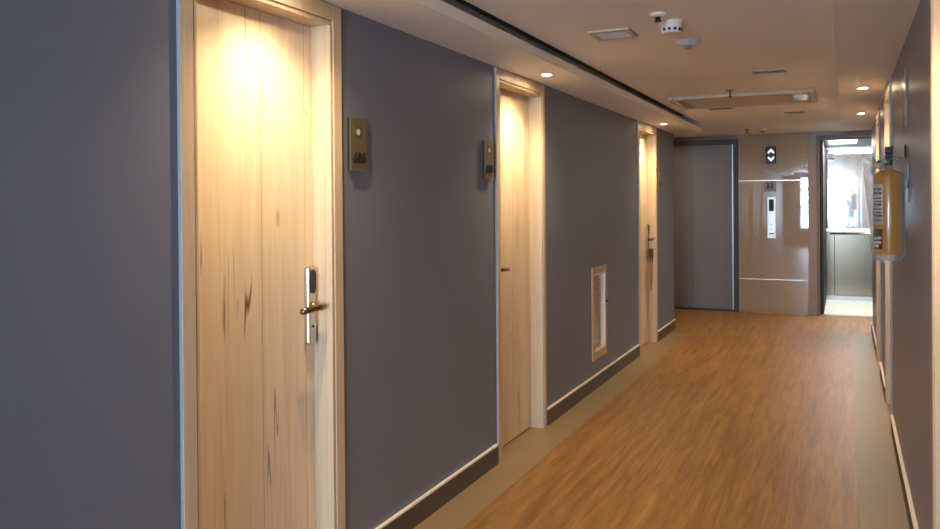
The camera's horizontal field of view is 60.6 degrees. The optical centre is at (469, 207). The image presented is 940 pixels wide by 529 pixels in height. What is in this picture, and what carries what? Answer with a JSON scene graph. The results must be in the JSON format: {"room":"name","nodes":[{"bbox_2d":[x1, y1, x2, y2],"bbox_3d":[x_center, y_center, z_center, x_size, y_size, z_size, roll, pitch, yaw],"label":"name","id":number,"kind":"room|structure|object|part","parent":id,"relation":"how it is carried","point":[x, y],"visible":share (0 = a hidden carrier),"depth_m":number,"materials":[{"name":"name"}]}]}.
{"room":"hotel corridor","nodes":[
{"label":"hotel corridor","id":0,"kind":"room"},
{"bbox_2d":[0,0,673,528],"bbox_3d":[-0.786,0.283,2.522,0.160,2.215,13.900,0,0,25],"label":"wall","id":1,"kind":"structure","parent":0,"point":[90,345],"depth_m":2.25,"materials":[{"name":"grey paint"}]},
{"bbox_2d":[176,0,344,528],"bbox_3d":[-0.698,0.328,2.650,0.131,2.122,0.803,0,0,25],"label":"door","id":2,"kind":"structure","parent":1,"relation":"in","point":[261,301],"depth_m":2.69,"materials":[{"name":"brown wood"}]},
{"bbox_3d":[-0.814,0.331,2.262,0.008,2.122,0.002,0,0,25],"label":"edge trim","id":3,"kind":"part","parent":2,"relation":"part of","materials":[{"name":"grey"}]},
{"bbox_3d":[-0.566,0.362,2.858,0.052,0.034,0.134,0,0,25],"label":"lever","id":4,"kind":"part","parent":2,"relation":"part of","materials":[{"name":"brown metal"}]},
{"bbox_2d":[347,117,366,170],"bbox_3d":[-0.430,-0.239,3.074,0.022,0.202,0.110,0,0,25],"label":"room sign","id":5,"kind":"object","parent":1,"relation":"attached to","point":[356,127],"visible":1,"depth_m":3.06,"materials":[{"name":"gold metal"}]},
{"bbox_3d":[-0.435,-0.239,3.075,0.012,0.197,0.104,0,0,25],"label":"plate","id":6,"kind":"part","parent":5,"relation":"part of","materials":[{"name":"black"}]},
{"bbox_2d":[375,444,498,528],"bbox_3d":[-0.159,1.326,3.645,0.016,0.106,1.448,0,0,25],"label":"baseboard","id":7,"kind":"structure","parent":1,"relation":"attached to","point":[412,515],"depth_m":3.70,"materials":[{"name":"brown"}]},
{"bbox_2d":[482,139,493,178],"bbox_3d":[0.096,-0.250,4.201,0.022,0.202,0.110,0,0,25],"label":"room sign","id":8,"kind":"object","parent":1,"relation":"attached to","point":[487,145],"visible":1,"depth_m":4.18,"materials":[{"name":"gold metal"}]},
{"bbox_3d":[0.091,-0.250,4.202,0.012,0.197,0.104,0,0,25],"label":"plate","id":9,"kind":"part","parent":8,"relation":"part of","materials":[{"name":"black metal"}]},
{"bbox_2d":[321,0,700,133],"bbox_3d":[-0.684,-0.830,2.397,0.460,0.189,13.980,0,0,25],"label":"soffit","id":10,"kind":"structure","parent":1,"relation":"attached to","point":[450,24],"depth_m":3.96,"materials":[{"name":"paint"}]},
{"bbox_2d":[539,73,553,75],"bbox_3d":[0.437,-0.755,4.584,0.084,0.006,0.084,0,0,25],"label":"recessed light","id":11,"kind":"object","parent":10,"relation":"attached to","point":[541,74],"visible":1,"depth_m":4.57,"materials":[{"name":"white plastic"}]},
{"bbox_2d":[494,67,546,462],"bbox_3d":[0.251,0.308,4.681,0.131,2.122,0.769,0,0,25],"label":"door","id":12,"kind":"structure","parent":1,"relation":"in","point":[519,102],"depth_m":4.82,"materials":[{"name":"brown wood"}]},
{"bbox_3d":[0.142,0.311,4.309,0.009,2.122,0.002,0,0,25],"label":"edge trim","id":13,"kind":"part","parent":12,"relation":"part of","materials":[{"name":"grey"}]},
{"bbox_3d":[0.177,0.346,4.451,0.052,0.034,0.134,0,0,25],"label":"lever","id":14,"kind":"part","parent":12,"relation":"part of","materials":[{"name":"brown metal"}]},
{"bbox_2d":[547,344,639,425],"bbox_3d":[1.006,1.301,6.140,0.016,0.106,2.471,0,0,25],"label":"baseboard","id":15,"kind":"structure","parent":1,"relation":"attached to","point":[557,409],"depth_m":5.83,"materials":[{"name":"brown wood"}]},
{"bbox_2d":[591,264,607,361],"bbox_3d":[0.961,0.794,6.112,0.083,0.692,0.388,0,0,25],"label":"hatch","id":16,"kind":"object","parent":1,"relation":"attached to","point":[599,300],"visible":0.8,"depth_m":6.19,"materials":[{"name":"beige metal"}]},
{"bbox_2d":[637,121,657,354],"bbox_3d":[1.632,0.279,7.640,0.131,2.122,0.789,0,0,25],"label":"door","id":17,"kind":"structure","parent":1,"relation":"in","point":[646,134],"depth_m":7.91,"materials":[{"name":"brown wood"}]},
{"bbox_3d":[1.518,0.282,7.258,0.009,2.122,0.002,0,0,25],"label":"edge trim","id":18,"kind":"part","parent":17,"relation":"part of","materials":[{"name":"grey"}]},
{"bbox_2d":[649,241,652,289],"bbox_3d":[1.772,0.556,7.862,0.034,0.514,0.044,0,0,25],"label":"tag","id":19,"kind":"object","parent":17,"relation":"hanging from","point":[650,250],"visible":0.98,"depth_m":7.85,"materials":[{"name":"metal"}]},
{"bbox_2d":[657,168,660,188],"bbox_3d":[1.895,-0.287,8.054,0.022,0.202,0.110,0,0,25],"label":"room sign","id":20,"kind":"object","parent":1,"relation":"attached to","point":[658,169],"visible":1,"depth_m":8.01,"materials":[{"name":"gold"}]},
{"bbox_2d":[658,319,675,341],"bbox_3d":[2.053,1.279,8.384,0.016,0.106,0.893,0,0,25],"label":"baseboard","id":21,"kind":"structure","parent":1,"relation":"attached to","point":[668,328],"depth_m":8.34,"materials":[{"name":"brown wood"}]},
{"bbox_2d":[465,0,840,137],"bbox_3d":[0.392,-0.886,2.858,5.500,0.100,15.826,0,0,25],"label":"ceiling","id":22,"kind":"structure","parent":0,"point":[738,38],"depth_m":4.34,"materials":[{"name":"paint"}]},
{"bbox_2d":[455,0,684,115],"bbox_3d":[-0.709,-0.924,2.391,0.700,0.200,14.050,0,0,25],"label":"linear vent","id":23,"kind":"structure","parent":22,"relation":"attached to","point":[463,2],"depth_m":4.75,"materials":[{"name":"black metal"}]},
{"bbox_2d":[587,27,637,40],"bbox_3d":[0.694,-0.839,3.901,0.200,0.012,0.200,0,0,25],"label":"ceiling vent","id":24,"kind":"object","parent":22,"relation":"in","point":[626,32],"visible":1,"depth_m":3.88,"materials":[{"name":"beige plastic"}]},
{"bbox_2d":[649,12,665,22],"bbox_3d":[0.819,-0.826,3.505,0.074,0.038,0.074,0,0,25],"label":"smoke detector","id":25,"kind":"object","parent":22,"relation":"attached to","point":[657,15],"visible":1,"depth_m":3.49,"materials":[{"name":"white plastic"}]},
{"bbox_2d":[660,18,682,35],"bbox_3d":[0.914,-0.817,3.649,0.100,0.060,0.100,0,0,25],"label":"smoke detector","id":26,"kind":"object","parent":22,"relation":"attached to","point":[669,27],"visible":1,"depth_m":3.61,"materials":[{"name":"white plastic"}]},
{"bbox_2d":[675,37,699,48],"bbox_3d":[1.103,-0.827,4.079,0.120,0.048,0.120,0,0,25],"label":"sensor","id":27,"kind":"object","parent":22,"relation":"attached to","point":[686,43],"visible":1,"depth_m":4.04,"materials":[{"name":"grey plastic"}]},
{"bbox_2d":[708,107,732,109],"bbox_3d":[2.218,-0.872,7.123,0.200,0.008,0.120,0,0,25],"label":"ceiling vent","id":28,"kind":"object","parent":22,"relation":"in","point":[730,107],"visible":0.7,"depth_m":7.13,"materials":[{"name":"grey metal"}]},
{"bbox_2d":[667,88,817,109],"bbox_3d":[2.189,-0.857,6.436,1.070,0.030,0.720,0,0,25],"label":"ceiling access panel","id":29,"kind":"object","parent":22,"relation":"attached to","point":[795,96],"visible":1,"depth_m":6.32,"materials":[{"name":"beige plastic"}]},
{"bbox_3d":[2.189,-0.861,6.436,0.980,0.022,0.620,0,0,25],"label":"panel","id":30,"kind":"part","parent":29,"relation":"part of","materials":[{"name":"beige paint"}]},
{"bbox_2d":[757,128,768,132],"bbox_3d":[3.348,-0.875,9.189,0.120,0.046,0.120,0,0,25],"label":"smoke detector","id":31,"kind":"object","parent":22,"relation":"attached to","point":[762,130],"visible":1,"depth_m":9.15,"materials":[{"name":"beige plastic"}]},
{"bbox_2d":[751,69,785,74],"bbox_3d":[1.892,-0.857,5.090,0.200,0.008,0.110,0,0,25],"label":"ceiling vent","id":32,"kind":"object","parent":22,"relation":"in","point":[772,70],"visible":1,"depth_m":5.09,"materials":[{"name":"grey metal"}]},
{"bbox_2d":[783,111,804,113],"bbox_3d":[3.009,-0.880,7.471,0.180,0.008,0.090,0,0,25],"label":"ceiling vent","id":33,"kind":"object","parent":22,"relation":"in","point":[792,111],"visible":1,"depth_m":7.46,"materials":[{"name":"grey metal"}]},
{"bbox_2d":[832,0,920,130],"bbox_3d":[1.449,-0.799,2.858,0.294,0.089,12.420,0,0,25],"label":"soffit","id":34,"kind":"structure","parent":22,"relation":"attached to","point":[871,35],"depth_m":3.88,"materials":[{"name":"paint"}]},
{"bbox_2d":[413,309,909,528],"bbox_3d":[0.416,1.429,2.885,5.300,0.100,15.555,0,0,25],"label":"floor","id":35,"kind":"structure","parent":0,"point":[748,421],"depth_m":4.60,"materials":[{"name":"brown wood"}]},
{"bbox_2d":[673,130,871,314],"bbox_3d":[4.129,0.243,10.851,5.500,2.515,2.048,0,0,25],"label":"wall","id":36,"kind":"structure","parent":0,"point":[778,275],"depth_m":9.88,"materials":[{"name":"brown"}]},
{"bbox_2d":[673,139,738,311],"bbox_3d":[2.913,0.232,10.345,1.040,2.163,0.098,0,0,25],"label":"door","id":37,"kind":"structure","parent":36,"relation":"in","point":[705,172],"depth_m":10.30,"materials":[{"name":"grey metal"}]},
{"bbox_3d":[2.922,1.308,10.354,0.924,0.010,0.091,0,0,25],"label":"sill","id":38,"kind":"part","parent":37,"relation":"part of","materials":[{"name":"grey metal"}]},
{"bbox_2d":[764,181,775,191],"bbox_3d":[3.699,-0.258,9.916,0.144,0.135,0.008,0,0,25],"label":"plaque","id":39,"kind":"object","parent":36,"relation":"attached to","point":[769,186],"visible":1,"depth_m":9.91,"materials":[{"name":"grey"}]},
{"bbox_2d":[766,146,775,166],"bbox_3d":[3.707,-0.620,9.904,0.116,0.260,0.016,0,0,25],"label":"lantern","id":40,"kind":"object","parent":36,"relation":"attached to","point":[770,150],"visible":1,"depth_m":9.90,"materials":[{"name":"black plastic"}]},
{"bbox_2d":[767,197,775,237],"bbox_3d":[3.715,0.130,9.908,0.096,0.510,0.016,0,0,25],"label":"panel","id":41,"kind":"object","parent":36,"relation":"attached to","point":[771,201],"visible":1,"depth_m":9.90,"materials":[{"name":"silver metal"}]},
{"bbox_3d":[4.165,0.220,9.772,0.092,2.175,0.124,0,0,25],"label":"edge post","id":42,"kind":"part","parent":36,"relation":"part of","materials":[{"name":"brown metal"}]},
{"bbox_2d":[816,133,872,317],"bbox_3d":[5.179,0.237,10.221,1.365,2.240,1.800,0,0,25],"label":"elevator","id":43,"kind":"object","parent":36,"relation":"on","point":[844,256],"visible":0.44,"depth_m":11.08,"materials":[{"name":"white metal"}]},
{"bbox_3d":[5.044,0.779,11.255,0.102,0.905,0.050,0,0,25],"label":"panel","id":44,"kind":"part","parent":43,"relation":"part of","materials":[{"name":"metal"}]},
{"bbox_3d":[4.671,-0.816,10.073,0.310,0.006,0.580,0,0,25],"label":"light panel","id":45,"kind":"part","parent":43,"relation":"part of","materials":[{"name":"white plastic"}]},
{"bbox_3d":[4.653,1.333,9.557,0.905,0.063,0.120,0,0,25],"label":"sill","id":46,"kind":"part","parent":43,"relation":"part of","materials":[{"name":"silver metal"}]},
{"bbox_3d":[5.547,-0.813,10.998,1.245,0.035,0.062,0,0,25],"label":"cornice","id":47,"kind":"part","parent":43,"relation":"part of","materials":[{"name":"silver metal"}]},
{"bbox_2d":[827,149,871,228],"bbox_3d":[5.559,-0.246,11.004,1.233,1.100,0.052,0,0,25],"label":"mirror","id":48,"kind":"object","parent":43,"relation":"on","point":[847,208],"depth_m":11.12,"materials":[{"name":"white mirror"}]},
{"bbox_3d":[5.565,1.261,11.015,1.245,0.056,0.054,0,0,25],"label":"kick plate","id":49,"kind":"part","parent":43,"relation":"part of","materials":[{"name":"silver metal"}]},
{"bbox_3d":[5.534,0.364,10.957,1.145,0.027,0.069,0,0,25],"label":"handrail","id":50,"kind":"part","parent":43,"relation":"part of","materials":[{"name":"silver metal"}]},
{"bbox_3d":[5.612,0.776,10.990,1.135,0.905,0.050,0,0,25],"label":"panel","id":51,"kind":"part","parent":43,"relation":"part of","materials":[{"name":"metal"}]},
{"bbox_2d":[872,0,931,528],"bbox_3d":[1.669,0.262,2.783,0.160,2.215,12.450,0,0,25],"label":"wall","id":52,"kind":"structure","parent":0,"point":[912,386],"depth_m":3.30,"materials":[{"name":"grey paint"}]},
{"bbox_2d":[871,322,875,353],"bbox_3d":[3.913,1.269,7.786,0.016,0.106,1.503,0,0,25],"label":"baseboard","id":53,"kind":"structure","parent":52,"relation":"attached to","point":[872,326],"depth_m":7.79,"materials":[{"name":"brown wood"}]},
{"bbox_2d":[875,108,880,361],"bbox_3d":[3.476,0.271,6.713,0.131,2.122,0.789,0,0,25],"label":"door","id":54,"kind":"structure","parent":52,"relation":"in","point":[877,118],"depth_m":7.04,"materials":[{"name":"brown wood"}]},
{"bbox_3d":[3.256,0.274,6.381,0.009,2.122,0.002,0,0,25],"label":"edge trim","id":55,"kind":"part","parent":54,"relation":"part of","materials":[{"name":"grey wood"}]},
{"bbox_2d":[879,362,884,399],"bbox_3d":[3.063,1.286,5.966,0.016,0.106,0.926,0,0,25],"label":"baseboard","id":56,"kind":"structure","parent":52,"relation":"attached to","point":[882,377],"depth_m":5.90,"materials":[{"name":"brown wood"}]},
{"bbox_2d":[884,78,892,414],"bbox_3d":[2.748,0.286,5.154,0.131,2.122,0.789,0,0,25],"label":"door","id":57,"kind":"structure","parent":52,"relation":"in","point":[888,92],"depth_m":5.47,"materials":[{"name":"brown wood"}]},
{"bbox_3d":[2.528,0.290,4.822,0.009,2.122,0.002,0,0,25],"label":"edge trim","id":58,"kind":"part","parent":57,"relation":"part of","materials":[{"name":"grey wood"}]},
{"bbox_2d":[893,144,905,160],"bbox_3d":[1.968,-0.250,3.677,0.108,0.078,0.020,-1,0,-33],"label":"hook","id":59,"kind":"object","parent":52,"relation":"attached to","point":[904,144],"visible":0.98,"depth_m":3.69,"materials":[{"name":"grey metal"}]},
{"bbox_2d":[863,146,908,263],"bbox_3d":[1.867,-0.007,3.609,0.180,0.523,0.136,0,0,25],"label":"fire extinguisher","id":60,"kind":"object","parent":59,"relation":"hanging from","point":[889,184],"visible":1,"depth_m":3.56,"materials":[{"name":"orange metal"}]},
{"bbox_3d":[1.868,-0.244,3.587,0.032,0.050,0.075,0,0,25],"label":"handle","id":61,"kind":"part","parent":60,"relation":"part of","materials":[{"name":"black plastic"}]},
{"bbox_2d":[890,414,917,528],"bbox_3d":[1.997,1.309,3.683,0.016,0.106,2.526,0,0,25],"label":"baseboard","id":62,"kind":"structure","parent":52,"relation":"attached to","point":[911,516],"depth_m":3.77,"materials":[{"name":"brown wood"}]},
{"bbox_2d":[902,65,906,130],"bbox_3d":[2.004,-0.498,3.706,0.007,0.280,0.210,0,0,25],"label":"wall sign","id":63,"kind":"object","parent":52,"relation":"attached to","point":[904,73],"visible":1,"depth_m":3.67,"materials":[{"name":"grey metal"}]},
{"bbox_2d":[930,0,939,528],"bbox_3d":[1.344,0.315,2.146,0.131,2.122,0.789,0,0,25],"label":"door","id":64,"kind":"structure","parent":52,"relation":"in","point":[934,4],"depth_m":2.47,"materials":[{"name":"brown wood"}]}
]}

